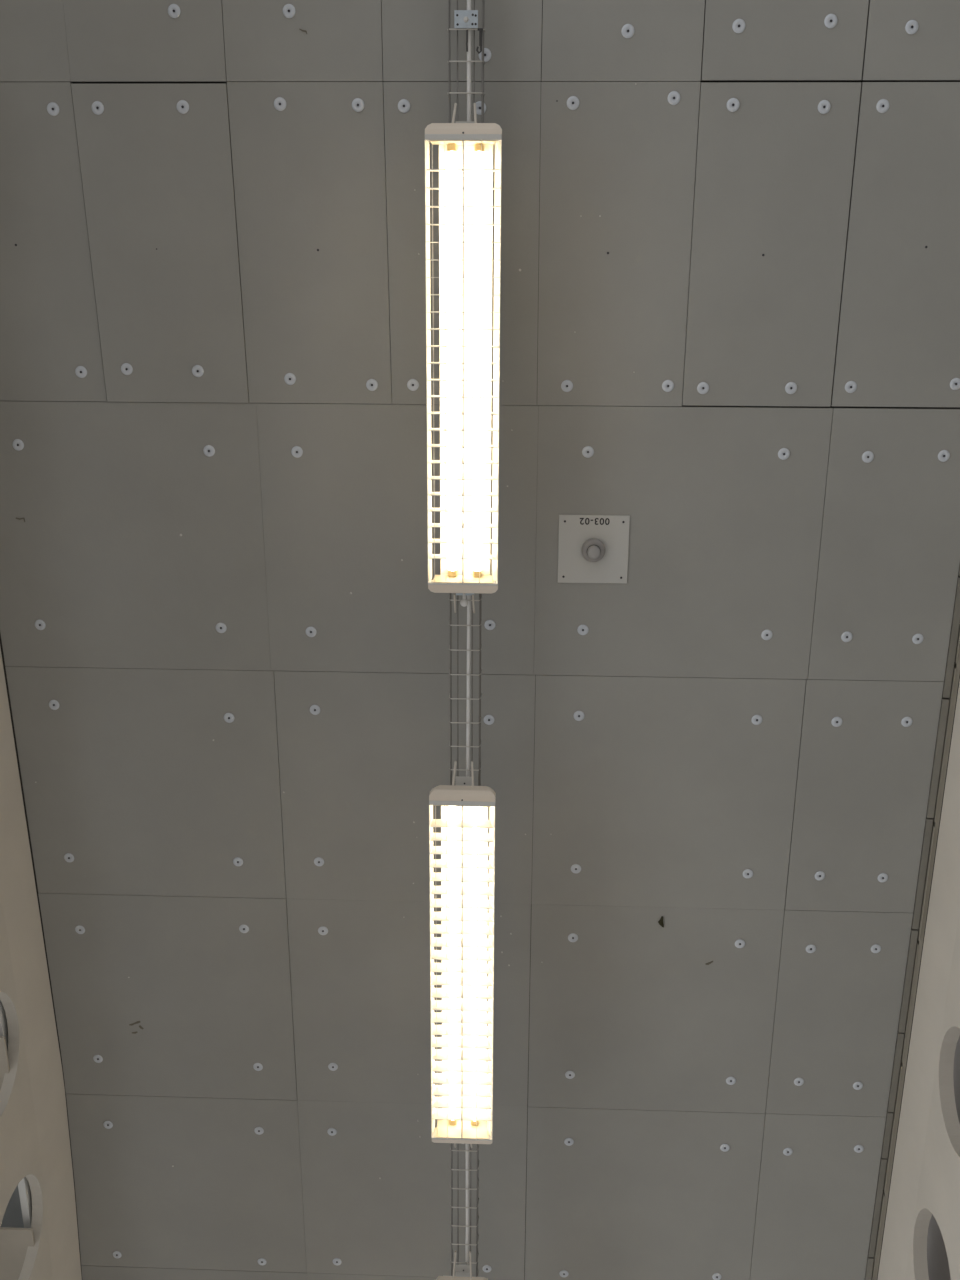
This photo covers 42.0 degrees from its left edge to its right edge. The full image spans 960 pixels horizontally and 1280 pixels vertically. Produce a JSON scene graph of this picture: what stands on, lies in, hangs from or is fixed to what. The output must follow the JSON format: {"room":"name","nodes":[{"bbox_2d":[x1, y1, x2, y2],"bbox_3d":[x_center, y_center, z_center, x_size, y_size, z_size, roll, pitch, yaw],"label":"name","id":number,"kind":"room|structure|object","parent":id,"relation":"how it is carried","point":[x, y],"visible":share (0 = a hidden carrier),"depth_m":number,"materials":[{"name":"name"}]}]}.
{"room":"parking garage","nodes":[
{"label":"parking garage","id":0,"kind":"room"},
{"bbox_2d":[0,648,81,1279],"bbox_3d":[-1.872,1.004,4.414,0.127,1.234,10.005,1,-71,2],"label":"wall","id":1,"kind":"structure","parent":0,"point":[34,1130],"depth_m":5.04,"materials":[{"name":"white paint"}]},
{"bbox_2d":[0,1185,23,1227],"bbox_3d":[-2.221,0.930,4.936,0.673,0.060,9.800,1,-71,2],"label":"trim","id":2,"kind":"structure","parent":1,"relation":"attached to","point":[12,1218],"depth_m":5.44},
{"bbox_2d":[0,1000,31,1227],"bbox_3d":[-1.904,0.968,4.829,0.030,0.139,9.800,1,-71,2],"label":"trim","id":3,"kind":"structure","parent":1,"relation":"attached to","point":[25,1195],"depth_m":5.22,"materials":[{"name":"white metal"}]},
{"bbox_2d":[0,1036,34,1279],"bbox_3d":[-2.203,0.882,4.670,0.690,0.012,9.030,1,-71,2],"label":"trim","id":4,"kind":"structure","parent":1,"relation":"attached to","point":[14,1242],"depth_m":5.22,"materials":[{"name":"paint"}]},
{"bbox_2d":[0,634,81,1275],"bbox_3d":[-1.815,0.899,5.029,0.066,0.008,9.800,1,-71,2],"label":"trim","id":5,"kind":"structure","parent":1,"relation":"attached to","point":[4,666],"depth_m":5.02,"materials":[{"name":"grey metal"}]},
{"bbox_2d":[0,0,959,1279],"bbox_3d":[-0.053,0.957,5.059,3.680,0.164,9.980,1,-71,2],"label":"ceiling","id":6,"kind":"structure","parent":0,"point":[131,543],"depth_m":4.61,"materials":[{"name":"grey concrete"}]},
{"bbox_2d":[12,439,23,450],"bbox_3d":[-1.651,-0.697,4.467,0.041,0.007,0.041,37,-73,-10],"label":"washer","id":7,"kind":"object","parent":6,"relation":"attached to","point":[17,444],"visible":1,"depth_m":4.47,"materials":[{"name":"grey metal"}]},
{"bbox_2d":[35,620,45,629],"bbox_3d":[-1.650,-0.056,4.689,0.042,0.006,0.042,-3,-73,4],"label":"washer","id":8,"kind":"object","parent":6,"relation":"attached to","point":[39,624],"visible":1,"depth_m":4.69,"materials":[{"name":"grey metal"}]},
{"bbox_2d":[47,102,58,115],"bbox_3d":[-1.399,-1.740,4.096,0.042,0.006,0.042,41,-73,-12],"label":"washer","id":9,"kind":"object","parent":6,"relation":"attached to","point":[52,108],"visible":1,"depth_m":4.09,"materials":[{"name":"grey metal"}]},
{"bbox_2d":[49,700,58,709],"bbox_3d":[-1.634,0.249,4.794,0.041,0.007,0.041,-21,-73,9],"label":"washer","id":10,"kind":"object","parent":6,"relation":"attached to","point":[53,704],"visible":1,"depth_m":4.79,"materials":[{"name":"grey metal"}]},
{"bbox_2d":[64,853,73,861],"bbox_3d":[-1.647,0.874,5.010,0.042,0.006,0.042,-32,-75,12],"label":"washer","id":11,"kind":"object","parent":6,"relation":"attached to","point":[68,857],"visible":1,"depth_m":5.01,"materials":[{"name":"grey metal"}]},
{"bbox_2d":[75,925,84,933],"bbox_3d":[-1.638,1.188,5.119,0.042,0.006,0.042,14,-69,-3],"label":"washer","id":12,"kind":"object","parent":6,"relation":"attached to","point":[79,929],"visible":1,"depth_m":5.12,"materials":[{"name":"grey metal"}]},
{"bbox_2d":[75,366,86,377],"bbox_3d":[-1.396,-0.938,4.373,0.042,0.006,0.042,36,-73,-11],"label":"washer","id":13,"kind":"object","parent":6,"relation":"attached to","point":[80,371],"visible":1,"depth_m":4.37,"materials":[{"name":"grey metal"}]},
{"bbox_2d":[92,101,103,114],"bbox_3d":[-1.250,-1.739,4.086,0.041,0.007,0.041,39,-74,-11],"label":"washer","id":14,"kind":"object","parent":6,"relation":"attached to","point":[97,107],"visible":1,"depth_m":4.08,"materials":[{"name":"grey metal"}]},
{"bbox_2d":[93,1055,102,1062],"bbox_3d":[-1.627,1.785,5.325,0.042,0.006,0.042,-25,-73,9],"label":"washer","id":15,"kind":"object","parent":6,"relation":"attached to","point":[97,1058],"visible":1,"depth_m":5.32,"materials":[{"name":"grey metal"}]},
{"bbox_2d":[121,363,132,374],"bbox_3d":[-1.232,-0.945,4.360,0.042,0.006,0.042,-30,-73,12],"label":"washer","id":16,"kind":"object","parent":6,"relation":"attached to","point":[126,368],"visible":1,"depth_m":4.36,"materials":[{"name":"grey metal"}]},
{"bbox_2d":[168,4,180,17],"bbox_3d":[-0.976,-2.006,3.986,0.042,0.006,0.042,40,-74,-9],"label":"washer","id":17,"kind":"object","parent":6,"relation":"attached to","point":[174,11],"visible":1,"depth_m":3.98,"materials":[{"name":"grey metal"}]},
{"bbox_2d":[177,100,188,113],"bbox_3d":[-0.969,-1.738,4.075,0.042,0.006,0.042,8,-71,0],"label":"washer","id":18,"kind":"object","parent":6,"relation":"attached to","point":[182,105],"visible":1,"depth_m":4.07,"materials":[{"name":"grey metal"}]},
{"bbox_2d":[192,365,203,376],"bbox_3d":[-0.983,-0.936,4.353,0.042,0.006,0.042,-35,-76,13],"label":"washer","id":19,"kind":"object","parent":6,"relation":"attached to","point":[197,370],"visible":1,"depth_m":4.35,"materials":[{"name":"grey metal"}]},
{"bbox_2d":[203,445,214,456],"bbox_3d":[-0.964,-0.672,4.447,0.042,0.006,0.042,34,-73,-11],"label":"washer","id":20,"kind":"object","parent":6,"relation":"attached to","point":[208,450],"visible":1,"depth_m":4.45,"materials":[{"name":"grey metal"}]},
{"bbox_2d":[216,623,226,632],"bbox_3d":[-0.966,-0.045,4.664,0.042,0.006,0.042,23,-73,-6],"label":"washer","id":21,"kind":"object","parent":6,"relation":"attached to","point":[220,627],"visible":1,"depth_m":4.66,"materials":[{"name":"grey metal"}]},
{"bbox_2d":[224,713,233,722],"bbox_3d":[-0.960,0.298,4.783,0.042,0.006,0.042,-21,-72,8],"label":"washer","id":22,"kind":"object","parent":6,"relation":"attached to","point":[228,717],"visible":1,"depth_m":4.78,"materials":[{"name":"grey metal"}]},
{"bbox_2d":[233,857,242,865],"bbox_3d":[-0.965,0.886,4.986,0.042,0.006,0.042,42,-74,-12],"label":"washer","id":23,"kind":"object","parent":6,"relation":"attached to","point":[237,861],"visible":1,"depth_m":4.99,"materials":[{"name":"grey metal"}]},
{"bbox_2d":[239,924,248,932],"bbox_3d":[-0.960,1.176,5.087,0.042,0.006,0.042,11,-70,-2],"label":"washer","id":24,"kind":"object","parent":6,"relation":"attached to","point":[243,928],"visible":1,"depth_m":5.08,"materials":[{"name":"grey metal"}]},
{"bbox_2d":[253,1063,262,1070],"bbox_3d":[-0.942,1.812,5.307,0.041,0.007,0.041,27,-72,-7],"label":"washer","id":25,"kind":"object","parent":6,"relation":"attached to","point":[257,1066],"visible":1,"depth_m":5.30,"materials":[{"name":"grey metal"}]},
{"bbox_2d":[274,97,285,110],"bbox_3d":[-0.650,-1.742,4.064,0.042,0.006,0.042,39,-74,-12],"label":"washer","id":26,"kind":"object","parent":6,"relation":"attached to","point":[279,103],"visible":1,"depth_m":4.06,"materials":[{"name":"grey metal"}]},
{"bbox_2d":[283,4,295,17],"bbox_3d":[-0.607,-1.999,3.973,0.042,0.006,0.042,-36,-77,13],"label":"washer","id":27,"kind":"object","parent":6,"relation":"attached to","point":[289,11],"visible":1,"depth_m":3.97,"materials":[{"name":"grey metal"}]},
{"bbox_2d":[284,373,295,384],"bbox_3d":[-0.662,-0.909,4.353,0.041,0.007,0.041,42,-74,-11],"label":"washer","id":28,"kind":"object","parent":6,"relation":"attached to","point":[290,379],"visible":1,"depth_m":4.35,"materials":[{"name":"grey metal"}]},
{"bbox_2d":[291,446,302,457],"bbox_3d":[-0.649,-0.667,4.436,0.042,0.006,0.042,15,-72,-2],"label":"washer","id":29,"kind":"object","parent":6,"relation":"attached to","point":[296,451],"visible":1,"depth_m":4.43,"materials":[{"name":"grey metal"}]},
{"bbox_2d":[306,627,316,636],"bbox_3d":[-0.629,-0.030,4.656,0.042,0.006,0.042,-19,-74,10],"label":"washer","id":30,"kind":"object","parent":6,"relation":"attached to","point":[310,631],"visible":1,"depth_m":4.65,"materials":[{"name":"grey metal"}]},
{"bbox_2d":[310,705,319,714],"bbox_3d":[-0.628,0.266,4.758,0.042,0.006,0.042,39,-73,-10],"label":"washer","id":31,"kind":"object","parent":6,"relation":"attached to","point":[314,709],"visible":1,"depth_m":4.76,"materials":[{"name":"grey metal"}]},
{"bbox_2d":[314,857,323,865],"bbox_3d":[-0.640,0.883,4.972,0.042,0.006,0.042,8,-70,1],"label":"washer","id":32,"kind":"object","parent":6,"relation":"attached to","point":[318,861],"visible":1,"depth_m":4.97,"materials":[{"name":"grey metal"}]},
{"bbox_2d":[318,926,327,934],"bbox_3d":[-0.637,1.181,5.075,0.042,0.006,0.042,0,-71,1],"label":"washer","id":33,"kind":"object","parent":6,"relation":"attached to","point":[322,930],"visible":1,"depth_m":5.07,"materials":[{"name":"grey metal"}]},
{"bbox_2d":[328,1063,337,1070],"bbox_3d":[-0.622,1.808,5.291,0.042,0.006,0.042,11,-71,-2],"label":"washer","id":34,"kind":"object","parent":6,"relation":"attached to","point":[332,1066],"visible":1,"depth_m":5.29,"materials":[{"name":"grey metal"}]},
{"bbox_2d":[352,98,363,111],"bbox_3d":[-0.396,-1.736,4.056,0.041,0.007,0.041,13,-71,-2],"label":"washer","id":35,"kind":"object","parent":6,"relation":"attached to","point":[357,104],"visible":1,"depth_m":4.05,"materials":[{"name":"grey metal"}]},
{"bbox_2d":[366,379,377,390],"bbox_3d":[-0.376,-0.887,4.348,0.042,0.006,0.042,-43,-79,14],"label":"washer","id":36,"kind":"object","parent":6,"relation":"attached to","point":[371,384],"visible":1,"depth_m":4.35,"materials":[{"name":"grey metal"}]},
{"bbox_2d":[398,99,409,112],"bbox_3d":[-0.246,-1.731,4.051,0.042,0.006,0.042,29,-72,-7],"label":"washer","id":37,"kind":"object","parent":6,"relation":"attached to","point":[403,105],"visible":1,"depth_m":4.05,"materials":[{"name":"grey metal"}]},
{"bbox_2d":[407,379,418,390],"bbox_3d":[-0.233,-0.886,4.343,0.042,0.006,0.042,37,-73,-9],"label":"washer","id":38,"kind":"object","parent":6,"relation":"attached to","point":[412,384],"visible":1,"depth_m":4.34,"materials":[{"name":"grey metal"}]},
{"bbox_2d":[454,10,482,53],"bbox_3d":[-0.034,-1.903,3.926,0.088,0.111,0.123,1,-71,2],"label":"hanger","id":39,"kind":"object","parent":6,"relation":"attached to","point":[462,18],"visible":1,"depth_m":3.88,"materials":[{"name":"metal"}]},
{"bbox_2d":[447,0,484,1276],"bbox_3d":[-0.056,0.757,4.690,0.116,0.380,6.500,1,-71,2],"label":"cable tray","id":40,"kind":"object","parent":39,"relation":"hanging from","point":[448,29],"visible":0.43,"depth_m":4.52,"materials":[{"name":"silver metal"}]},
{"bbox_2d":[436,1251,487,1279],"bbox_3d":[-0.077,3.347,5.345,0.239,0.206,1.662,1,-71,2],"label":"lamp","id":41,"kind":"object","parent":40,"relation":"hanging from","point":[463,1272],"visible":1,"depth_m":5.15,"materials":[{"name":"white metal"}]},
{"bbox_2d":[429,761,495,1147],"bbox_3d":[-0.065,1.260,4.737,0.239,0.206,1.662,1,-71,2],"label":"lamp","id":42,"kind":"object","parent":40,"relation":"hanging from","point":[461,1115],"visible":1,"depth_m":4.69,"materials":[{"name":"white"}]},
{"bbox_2d":[425,103,501,612],"bbox_3d":[-0.053,-0.875,4.116,0.239,0.206,1.662,1,-71,2],"label":"lamp","id":43,"kind":"object","parent":40,"relation":"hanging from","point":[466,170],"visible":1,"depth_m":4.11,"materials":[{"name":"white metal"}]},
{"bbox_2d":[447,144,456,151],"bbox_3d":[-0.088,-1.554,3.949,0.029,0.039,0.023,1,-74,2],"label":"socket","id":44,"kind":"object","parent":43,"relation":"attached to","point":[450,147],"depth_m":3.93,"materials":[{"name":"beige"}]},
{"bbox_2d":[448,569,456,576],"bbox_3d":[-0.095,-0.233,4.334,0.029,0.039,0.023,1,-74,2],"label":"socket","id":45,"kind":"object","parent":43,"relation":"attached to","point":[451,572],"depth_m":4.32,"materials":[{"name":"beige plastic"}]},
{"bbox_2d":[473,569,481,576],"bbox_3d":[-0.009,-0.232,4.331,0.029,0.039,0.023,1,-74,2],"label":"socket","id":46,"kind":"object","parent":43,"relation":"attached to","point":[475,571],"depth_m":4.31,"materials":[{"name":"beige plastic"}]},
{"bbox_2d":[474,144,483,151],"bbox_3d":[-0.002,-1.553,3.946,0.029,0.039,0.023,1,-74,2],"label":"socket","id":47,"kind":"object","parent":43,"relation":"attached to","point":[477,147],"depth_m":3.93,"materials":[{"name":"beige"}]},
{"bbox_2d":[465,0,470,1264],"bbox_3d":[-0.044,0.770,4.677,0.022,0.335,6.418,1,-71,2],"label":"conduit","id":48,"kind":"object","parent":40,"relation":"in","point":[468,1],"visible":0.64,"depth_m":4.50,"materials":[{"name":"white metal"}]},
{"bbox_2d":[476,101,485,114],"bbox_3d":[0.000,-1.721,4.044,0.042,0.006,0.042,9,-69,-1],"label":"washer","id":49,"kind":"object","parent":6,"relation":"attached to","point":[478,104],"visible":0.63,"depth_m":4.04,"materials":[{"name":"grey metal"}]},
{"bbox_2d":[479,48,490,61],"bbox_3d":[0.016,-1.869,3.993,0.041,0.007,0.041,42,-74,-11],"label":"washer","id":50,"kind":"object","parent":6,"relation":"attached to","point":[487,53],"visible":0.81,"depth_m":3.99,"materials":[{"name":"grey metal"}]},
{"bbox_2d":[484,715,493,724],"bbox_3d":[0.034,0.303,4.744,0.042,0.006,0.042,43,-76,-12],"label":"washer","id":51,"kind":"object","parent":6,"relation":"attached to","point":[488,719],"visible":1,"depth_m":4.74,"materials":[{"name":"grey metal"}]},
{"bbox_2d":[484,620,495,629],"bbox_3d":[0.037,-0.055,4.620,0.042,0.006,0.042,11,-70,-3],"label":"washer","id":52,"kind":"object","parent":6,"relation":"attached to","point":[489,624],"visible":1,"depth_m":4.62,"materials":[{"name":"grey metal"}]},
{"bbox_2d":[561,380,572,391],"bbox_3d":[0.301,-0.879,4.324,0.041,0.007,0.041,39,-74,-10],"label":"washer","id":53,"kind":"object","parent":6,"relation":"attached to","point":[567,385],"visible":1,"depth_m":4.32,"materials":[{"name":"grey metal"}]},
{"bbox_2d":[564,1138,573,1145],"bbox_3d":[0.382,2.157,5.371,0.041,0.007,0.041,-18,-73,8],"label":"washer","id":54,"kind":"object","parent":6,"relation":"attached to","point":[568,1141],"visible":1,"depth_m":5.37,"materials":[{"name":"grey metal"}]},
{"bbox_2d":[565,1071,574,1078],"bbox_3d":[0.379,1.830,5.258,0.042,0.006,0.042,11,-70,-2],"label":"washer","id":55,"kind":"object","parent":6,"relation":"attached to","point":[569,1074],"visible":1,"depth_m":5.26,"materials":[{"name":"grey metal"}]},
{"bbox_2d":[567,96,578,109],"bbox_3d":[0.300,-1.731,4.029,0.041,0.007,0.041,-16,-72,8],"label":"washer","id":56,"kind":"object","parent":6,"relation":"attached to","point":[572,102],"visible":1,"depth_m":4.03,"materials":[{"name":"grey metal"}]},
{"bbox_2d":[568,933,577,941],"bbox_3d":[0.375,1.202,5.041,0.042,0.006,0.042,42,-76,-11],"label":"washer","id":57,"kind":"object","parent":6,"relation":"attached to","point":[572,937],"visible":1,"depth_m":5.04,"materials":[{"name":"grey metal"}]},
{"bbox_2d":[571,864,580,872],"bbox_3d":[0.379,0.904,4.938,0.042,0.006,0.042,-21,-74,11],"label":"washer","id":58,"kind":"object","parent":6,"relation":"attached to","point":[575,868],"visible":1,"depth_m":4.94,"materials":[{"name":"grey metal"}]},
{"bbox_2d":[574,711,583,720],"bbox_3d":[0.374,0.287,4.724,0.041,0.007,0.041,3,-71,1],"label":"washer","id":59,"kind":"object","parent":6,"relation":"attached to","point":[578,715],"visible":1,"depth_m":4.72,"materials":[{"name":"grey metal"}]},
{"bbox_2d":[577,625,588,634],"bbox_3d":[0.380,-0.037,4.612,0.042,0.006,0.042,-1,-72,4],"label":"washer","id":60,"kind":"object","parent":6,"relation":"attached to","point":[582,629],"visible":1,"depth_m":4.61,"materials":[{"name":"grey metal"}]},
{"bbox_2d":[582,446,593,457],"bbox_3d":[0.380,-0.661,4.396,0.041,0.007,0.041,12,-71,-2],"label":"washer","id":61,"kind":"object","parent":6,"relation":"attached to","point":[587,451],"visible":1,"depth_m":4.39,"materials":[{"name":"grey metal"}]},
{"bbox_2d":[558,515,629,582],"bbox_3d":[0.408,-0.319,4.487,0.252,0.054,0.252,1,-71,2],"label":"smoke detector","id":62,"kind":"object","parent":6,"relation":"attached to","point":[591,548],"visible":1,"depth_m":4.50,"materials":[{"name":"grey plastic"}]},
{"bbox_2d":[621,24,634,37],"bbox_3d":[0.468,-1.926,3.954,0.042,0.006,0.042,30,-72,-9],"label":"washer","id":63,"kind":"object","parent":6,"relation":"attached to","point":[627,31],"visible":1,"depth_m":3.95,"materials":[{"name":"grey metal"}]},
{"bbox_2d":[662,380,673,391],"bbox_3d":[0.648,-0.876,4.310,0.042,0.006,0.042,18,-72,-4],"label":"washer","id":64,"kind":"object","parent":6,"relation":"attached to","point":[668,385],"visible":1,"depth_m":4.31,"materials":[{"name":"grey metal"}]},
{"bbox_2d":[667,91,679,104],"bbox_3d":[0.623,-1.740,4.012,0.042,0.006,0.042,32,-73,-9],"label":"washer","id":65,"kind":"object","parent":6,"relation":"attached to","point":[673,98],"visible":1,"depth_m":4.01,"materials":[{"name":"grey metal"}]},
{"bbox_2d":[697,382,708,393],"bbox_3d":[0.768,-0.867,4.305,0.041,0.007,0.041,-21,-73,9],"label":"washer","id":66,"kind":"object","parent":6,"relation":"attached to","point":[703,387],"visible":1,"depth_m":4.30,"materials":[{"name":"grey metal"}]},
{"bbox_2d":[720,1144,729,1151],"bbox_3d":[1.048,2.174,5.350,0.041,0.007,0.041,-22,-73,9],"label":"washer","id":67,"kind":"object","parent":6,"relation":"attached to","point":[724,1147],"visible":1,"depth_m":5.35,"materials":[{"name":"grey metal"}]},
{"bbox_2d":[726,1077,735,1084],"bbox_3d":[1.051,1.847,5.236,0.042,0.006,0.042,13,-72,-1],"label":"washer","id":68,"kind":"object","parent":6,"relation":"attached to","point":[730,1080],"visible":1,"depth_m":5.23,"materials":[{"name":"grey metal"}]},
{"bbox_2d":[727,98,739,111],"bbox_3d":[0.812,-1.716,4.009,0.041,0.007,0.041,7,-71,0],"label":"washer","id":69,"kind":"object","parent":6,"relation":"attached to","point":[733,104],"visible":1,"depth_m":4.01,"materials":[{"name":"grey metal"}]},
{"bbox_2d":[732,19,745,32],"bbox_3d":[0.816,-1.934,3.937,0.042,0.006,0.042,24,-71,-7],"label":"washer","id":70,"kind":"object","parent":6,"relation":"attached to","point":[738,26],"visible":1,"depth_m":3.94,"materials":[{"name":"grey metal"}]},
{"bbox_2d":[735,939,744,947],"bbox_3d":[1.044,1.221,5.020,0.042,0.006,0.042,20,-71,-4],"label":"washer","id":71,"kind":"object","parent":6,"relation":"attached to","point":[739,943],"visible":1,"depth_m":5.02,"materials":[{"name":"grey metal"}]},
{"bbox_2d":[743,869,752,877],"bbox_3d":[1.054,0.920,4.915,0.042,0.006,0.042,9,-71,-1],"label":"washer","id":72,"kind":"object","parent":6,"relation":"attached to","point":[747,873],"visible":1,"depth_m":4.91,"materials":[{"name":"grey metal"}]},
{"bbox_2d":[751,715,761,724],"bbox_3d":[1.042,0.301,4.701,0.042,0.006,0.042,-11,-71,4],"label":"washer","id":73,"kind":"object","parent":6,"relation":"attached to","point":[756,719],"visible":1,"depth_m":4.70,"materials":[{"name":"grey metal"}]},
{"bbox_2d":[761,630,772,639],"bbox_3d":[1.054,-0.018,4.590,0.042,0.006,0.042,10,-72,-2],"label":"washer","id":74,"kind":"object","parent":6,"relation":"attached to","point":[766,634],"visible":1,"depth_m":4.59,"materials":[{"name":"grey metal"}]},
{"bbox_2d":[778,448,789,459],"bbox_3d":[1.063,-0.650,4.371,0.042,0.006,0.042,8,-71,1],"label":"washer","id":75,"kind":"object","parent":6,"relation":"attached to","point":[784,453],"visible":1,"depth_m":4.37,"materials":[{"name":"grey metal"}]},
{"bbox_2d":[783,1148,792,1155],"bbox_3d":[1.317,2.189,5.343,0.042,0.006,0.042,24,-73,-6],"label":"washer","id":76,"kind":"object","parent":6,"relation":"attached to","point":[787,1151],"visible":1,"depth_m":5.34,"materials":[{"name":"grey metal"}]},
{"bbox_2d":[785,382,796,393],"bbox_3d":[1.069,-0.865,4.293,0.042,0.006,0.042,30,-74,-8],"label":"washer","id":77,"kind":"object","parent":6,"relation":"attached to","point":[791,387],"visible":1,"depth_m":4.29,"materials":[{"name":"grey metal"}]},
{"bbox_2d":[794,1078,803,1085],"bbox_3d":[1.333,1.847,5.225,0.042,0.006,0.042,-3,-72,4],"label":"washer","id":78,"kind":"object","parent":6,"relation":"attached to","point":[798,1081],"visible":1,"depth_m":5.22,"materials":[{"name":"grey metal"}]},
{"bbox_2d":[806,944,815,952],"bbox_3d":[1.328,1.240,5.015,0.042,0.006,0.042,-42,-77,14],"label":"washer","id":79,"kind":"object","parent":6,"relation":"attached to","point":[810,948],"visible":1,"depth_m":5.01,"materials":[{"name":"grey metal"}]},
{"bbox_2d":[815,871,824,880],"bbox_3d":[1.334,0.926,4.906,0.041,0.007,0.041,31,-73,-8],"label":"washer","id":80,"kind":"object","parent":6,"relation":"attached to","point":[820,875],"visible":1,"depth_m":4.90,"materials":[{"name":"grey metal"}]},
{"bbox_2d":[818,100,830,113],"bbox_3d":[1.102,-1.706,4.001,0.042,0.006,0.042,-9,-71,4],"label":"washer","id":81,"kind":"object","parent":6,"relation":"attached to","point":[824,106],"visible":1,"depth_m":4.00,"materials":[{"name":"grey metal"}]},
{"bbox_2d":[824,14,837,27],"bbox_3d":[1.101,-1.942,3.922,0.042,0.006,0.042,19,-71,-4],"label":"washer","id":82,"kind":"object","parent":6,"relation":"attached to","point":[830,21],"visible":1,"depth_m":3.92,"materials":[{"name":"grey metal"}]},
{"bbox_2d":[831,717,841,726],"bbox_3d":[1.340,0.308,4.691,0.042,0.006,0.042,2,-72,2],"label":"washer","id":83,"kind":"object","parent":6,"relation":"attached to","point":[836,721],"visible":1,"depth_m":4.69,"materials":[{"name":"grey metal"}]},
{"bbox_2d":[841,632,852,641],"bbox_3d":[1.345,-0.011,4.581,0.042,0.006,0.042,-30,-75,13],"label":"washer","id":84,"kind":"object","parent":6,"relation":"attached to","point":[846,636],"visible":1,"depth_m":4.58,"materials":[{"name":"grey metal"}]},
{"bbox_2d":[845,381,856,392],"bbox_3d":[1.272,-0.868,4.287,0.042,0.006,0.042,-2,-69,3],"label":"washer","id":85,"kind":"object","parent":6,"relation":"attached to","point":[851,386],"visible":1,"depth_m":4.29,"materials":[{"name":"grey metal"}]},
{"bbox_2d":[853,1082,862,1089],"bbox_3d":[1.579,1.862,5.220,0.042,0.006,0.042,-7,-71,5],"label":"washer","id":86,"kind":"object","parent":6,"relation":"attached to","point":[857,1085],"visible":1,"depth_m":5.22,"materials":[{"name":"grey metal"}]},
{"bbox_2d":[854,1145,863,1152],"bbox_3d":[1.614,2.168,5.324,0.041,0.007,0.041,18,-71,-4],"label":"washer","id":87,"kind":"object","parent":6,"relation":"attached to","point":[858,1148],"visible":1,"depth_m":5.32,"materials":[{"name":"grey metal"}]},
{"bbox_2d":[862,451,873,462],"bbox_3d":[1.354,-0.639,4.364,0.041,0.007,0.041,-15,-72,8],"label":"washer","id":88,"kind":"object","parent":6,"relation":"attached to","point":[868,456],"visible":1,"depth_m":4.36,"materials":[{"name":"grey metal"}]},
{"bbox_2d":[871,944,880,952],"bbox_3d":[1.585,1.237,5.003,0.042,0.006,0.042,1,-71,2],"label":"washer","id":89,"kind":"object","parent":6,"relation":"attached to","point":[876,948],"visible":1,"depth_m":5.00,"materials":[{"name":"grey metal"}]},
{"bbox_2d":[876,99,888,112],"bbox_3d":[1.288,-1.707,3.996,0.042,0.006,0.042,1,-71,2],"label":"washer","id":90,"kind":"object","parent":6,"relation":"attached to","point":[882,106],"visible":1,"depth_m":4.00,"materials":[{"name":"grey metal"}]},
{"bbox_2d":[878,873,887,881],"bbox_3d":[1.579,0.933,4.898,0.042,0.006,0.042,-37,-76,14],"label":"washer","id":91,"kind":"object","parent":6,"relation":"attached to","point":[882,877],"visible":1,"depth_m":4.90,"materials":[{"name":"grey metal"}]},
{"bbox_2d":[901,717,912,726],"bbox_3d":[1.599,0.307,4.681,0.042,0.006,0.042,-24,-74,11],"label":"washer","id":92,"kind":"object","parent":6,"relation":"attached to","point":[906,721],"visible":1,"depth_m":4.68,"materials":[{"name":"grey metal"}]},
{"bbox_2d":[905,20,918,33],"bbox_3d":[1.355,-1.922,3.919,0.042,0.006,0.042,-40,-77,13],"label":"washer","id":93,"kind":"object","parent":6,"relation":"attached to","point":[911,27],"visible":1,"depth_m":3.92,"materials":[{"name":"grey metal"}]},
{"bbox_2d":[912,634,923,643],"bbox_3d":[1.602,-0.004,4.573,0.041,0.007,0.041,20,-71,-4],"label":"washer","id":94,"kind":"object","parent":6,"relation":"attached to","point":[917,638],"visible":1,"depth_m":4.57,"materials":[{"name":"grey metal"}]},
{"bbox_2d":[938,450,949,461],"bbox_3d":[1.615,-0.641,4.352,0.042,0.006,0.042,1,-72,4],"label":"washer","id":95,"kind":"object","parent":6,"relation":"attached to","point":[944,455],"visible":1,"depth_m":4.35,"materials":[{"name":"grey metal"}]},
{"bbox_2d":[950,378,959,389],"bbox_3d":[1.626,-0.875,4.271,0.042,0.006,0.042,41,-75,-12],"label":"washer","id":96,"kind":"object","parent":6,"relation":"attached to","point":[955,383],"visible":1,"depth_m":4.27,"materials":[{"name":"grey metal"}]},
{"bbox_2d":[877,681,959,1279],"bbox_3d":[1.784,1.111,4.294,0.084,1.222,9.900,1,-71,2],"label":"wall","id":97,"kind":"structure","parent":0,"point":[925,1179],"depth_m":4.88,"materials":[{"name":"white paint"}]},
{"bbox_2d":[865,564,959,1279],"bbox_3d":[1.730,0.872,4.880,0.024,0.028,8.905,1,-71,2],"label":"trim","id":98,"kind":"structure","parent":97,"relation":"attached to","point":[947,681],"depth_m":4.94,"materials":[{"name":"grey metal"}]},
{"bbox_2d":[871,625,959,1279],"bbox_3d":[1.759,0.951,4.907,0.014,0.026,9.800,1,-71,2],"label":"trim","id":99,"kind":"structure","parent":97,"relation":"attached to","point":[957,666],"depth_m":5.00,"materials":[{"name":"grey metal"}]},
{"bbox_2d":[927,1036,959,1279],"bbox_3d":[1.977,1.085,4.522,0.060,0.984,9.800,1,-71,2],"label":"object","id":100,"kind":"structure","parent":97,"relation":"attached to","point":[937,1259],"depth_m":5.30,"materials":[{"name":"grey"}]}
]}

